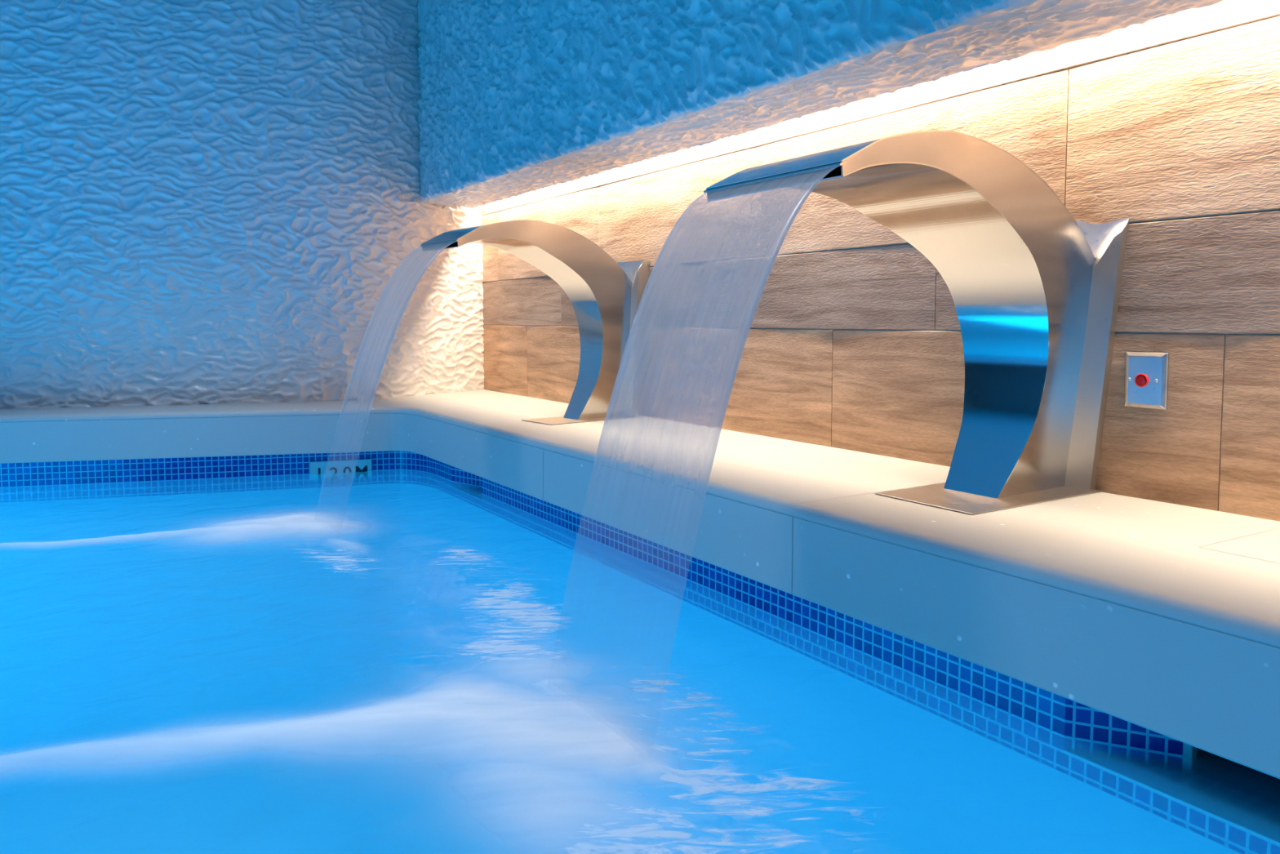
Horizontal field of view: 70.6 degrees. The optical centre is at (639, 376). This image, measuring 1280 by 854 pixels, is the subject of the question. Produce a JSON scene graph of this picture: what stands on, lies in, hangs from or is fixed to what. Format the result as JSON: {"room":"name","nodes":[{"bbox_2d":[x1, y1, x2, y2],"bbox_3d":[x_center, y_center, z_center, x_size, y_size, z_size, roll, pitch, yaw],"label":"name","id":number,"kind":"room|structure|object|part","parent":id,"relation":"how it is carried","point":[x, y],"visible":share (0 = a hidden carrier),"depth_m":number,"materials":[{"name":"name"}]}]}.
{"room":"indoor spa pool","nodes":[
{"label":"indoor spa pool","id":0,"kind":"room"},
{"bbox_2d":[0,0,484,408],"bbox_3d":[-3.686,-0.999,3.466,6.209,2.320,0.484,-1,4,-18],"label":"wall","id":1,"kind":"structure","parent":0,"point":[202,202],"depth_m":3.85,"materials":[{"name":"white paint"}]},
{"bbox_2d":[0,389,1279,853],"bbox_3d":[-0.949,1.069,0.683,4.600,1.500,8.440,-2,4,-32],"label":"swimming pool","id":2,"kind":"structure","parent":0,"point":[118,638],"depth_m":2.75,"materials":[{"name":"teal"}]},
{"bbox_2d":[419,219,650,425],"bbox_3d":[-0.343,-0.185,3.178,0.804,0.692,0.246,-3,5,-40],"label":"spout","id":3,"kind":"object","parent":2,"relation":"on","point":[605,294],"visible":0.95,"depth_m":3.27,"materials":[{"name":"silver metal"}]},
{"bbox_3d":[-0.404,-0.187,3.228,0.767,0.690,0.049,-3,4,-36],"label":"panel","id":4,"kind":"part","parent":3,"relation":"part of","materials":[{"name":"silver metal"}]},
{"bbox_3d":[-0.411,-0.150,3.124,0.613,0.628,0.245,-3,5,-40],"label":"panel","id":5,"kind":"part","parent":3,"relation":"part of","materials":[{"name":"silver metal"}]},
{"bbox_3d":[-0.354,-0.185,3.170,0.767,0.692,0.245,-3,5,-40],"label":"panel","id":6,"kind":"part","parent":3,"relation":"part of","materials":[{"name":"silver metal"}]},
{"bbox_3d":[-0.214,0.152,3.303,0.396,0.003,0.188,-3,5,-40],"label":"plate","id":7,"kind":"part","parent":3,"relation":"part of","materials":[{"name":"silver metal"}]},
{"bbox_2d":[703,129,1128,515],"bbox_3d":[0.559,-0.093,1.769,0.821,0.684,0.352,-2,4,-32],"label":"spout","id":8,"kind":"object","parent":2,"relation":"on","point":[1034,288],"visible":1,"depth_m":1.84,"materials":[{"name":"silver metal"}]},
{"bbox_3d":[0.501,-0.098,1.863,0.820,0.682,0.068,-2,4,-27],"label":"panel","id":9,"kind":"part","parent":8,"relation":"part of","materials":[{"name":"silver metal"}]},
{"bbox_3d":[0.561,-0.093,1.771,0.816,0.684,0.350,-2,4,-32],"label":"panel","id":10,"kind":"part","parent":8,"relation":"part of","materials":[{"name":"silver metal"}]},
{"bbox_3d":[0.619,-0.086,1.677,0.820,0.682,0.068,-3,5,-38],"label":"panel","id":11,"kind":"part","parent":8,"relation":"part of","materials":[{"name":"silver metal"}]},
{"bbox_3d":[0.728,0.241,1.885,0.420,0.003,0.238,-2,4,-32],"label":"plate","id":12,"kind":"part","parent":8,"relation":"part of","materials":[{"name":"silver metal"}]},
{"bbox_2d":[1182,742,1197,775],"bbox_3d":[0.812,0.531,1.333,0.016,0.154,0.014,-2,4,-32],"label":"trim","id":13,"kind":"structure","parent":2,"relation":"attached to","point":[1189,752],"depth_m":1.33,"materials":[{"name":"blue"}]},
{"bbox_3d":[-1.104,0.602,0.722,4.410,0.009,7.910,-2,4,-32],"label":"pool water","id":14,"kind":"object","parent":2,"relation":"in","visible":0},
{"bbox_2d":[2,512,489,570],"bbox_3d":[-1.066,0.472,2.448,1.248,0.022,1.296,-2,4,-32],"label":"foam","id":15,"kind":"object","parent":14,"relation":"on","point":[305,522],"visible":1,"depth_m":2.69,"materials":[{"name":"liquid"}]},
{"bbox_2d":[347,241,455,391],"bbox_3d":[-0.798,0.030,2.808,0.405,0.902,0.236,-3,5,-40],"label":"water stream","id":16,"kind":"object","parent":14,"relation":"on","point":[396,313],"visible":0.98,"depth_m":2.79,"materials":[{"name":"clear liquid"}]},
{"bbox_2d":[0,580,833,853],"bbox_3d":[-0.437,0.540,1.343,1.488,0.024,1.740,-2,4,-32],"label":"foam","id":17,"kind":"object","parent":14,"relation":"on","point":[548,748],"visible":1,"depth_m":1.34,"materials":[{"name":"liquid"}]},
{"bbox_2d":[603,165,839,435],"bbox_3d":[0.068,0.118,1.471,0.362,0.895,0.346,-2,4,-32],"label":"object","id":18,"kind":"object","parent":14,"relation":"on","point":[740,231],"visible":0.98,"depth_m":1.43,"materials":[{"name":"clear liquid"}]},
{"bbox_2d":[417,0,1223,208],"bbox_3d":[1.040,-1.328,1.238,0.304,1.384,7.500,-2,4,-32],"label":"wall","id":19,"kind":"structure","parent":0,"point":[518,97],"depth_m":2.62,"materials":[{"name":"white paint"}]},
{"bbox_2d":[481,0,1279,521],"bbox_3d":[1.214,-0.358,1.481,0.010,1.350,7.620,-2,4,-32],"label":"wall","id":20,"kind":"structure","parent":0,"point":[1169,125],"depth_m":2.01,"materials":[{"name":"brown wood"}]},
{"bbox_2d":[310,458,372,479],"bbox_3d":[-1.266,0.393,3.832,0.248,0.078,0.008,-1,4,-19],"label":"depth marker","id":21,"kind":"object","parent":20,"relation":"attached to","point":[333,469],"visible":1,"depth_m":3.83,"materials":[{"name":"white tile"}]},
{"bbox_2d":[0,451,1279,853],"bbox_3d":[-0.449,0.498,1.973,8.882,0.165,3.150,2,4,30],"label":"trim","id":22,"kind":"structure","parent":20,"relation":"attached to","point":[1034,722],"depth_m":1.83,"materials":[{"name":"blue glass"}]},
{"bbox_2d":[433,403,1278,576],"bbox_3d":[0.678,0.339,1.772,0.638,0.178,4.812,-2,4,-32],"label":"ledge","id":23,"kind":"structure","parent":20,"relation":"attached to","point":[538,403],"depth_m":1.78,"materials":[{"name":"beige stone"}]},
{"bbox_2d":[1124,351,1168,409],"bbox_3d":[1.010,0.007,1.809,0.014,0.112,0.083,-2,4,-32],"label":"button","id":24,"kind":"object","parent":20,"relation":"attached to","point":[1146,380],"visible":1,"depth_m":1.80,"materials":[{"name":"silver metal"}]},
{"bbox_2d":[1062,749,1279,845],"bbox_3d":[0.844,0.599,1.112,0.005,0.004,0.693,-2,4,-32],"label":"trim","id":25,"kind":"structure","parent":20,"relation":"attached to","point":[1264,837],"depth_m":1.26,"materials":[{"name":"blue tile"}]},
{"bbox_2d":[1195,747,1223,772],"bbox_3d":[1.044,0.537,1.149,0.381,0.145,0.548,-2,4,-32],"label":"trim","id":26,"kind":"structure","parent":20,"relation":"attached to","point":[1204,758],"depth_m":1.35,"materials":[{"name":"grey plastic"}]}
]}

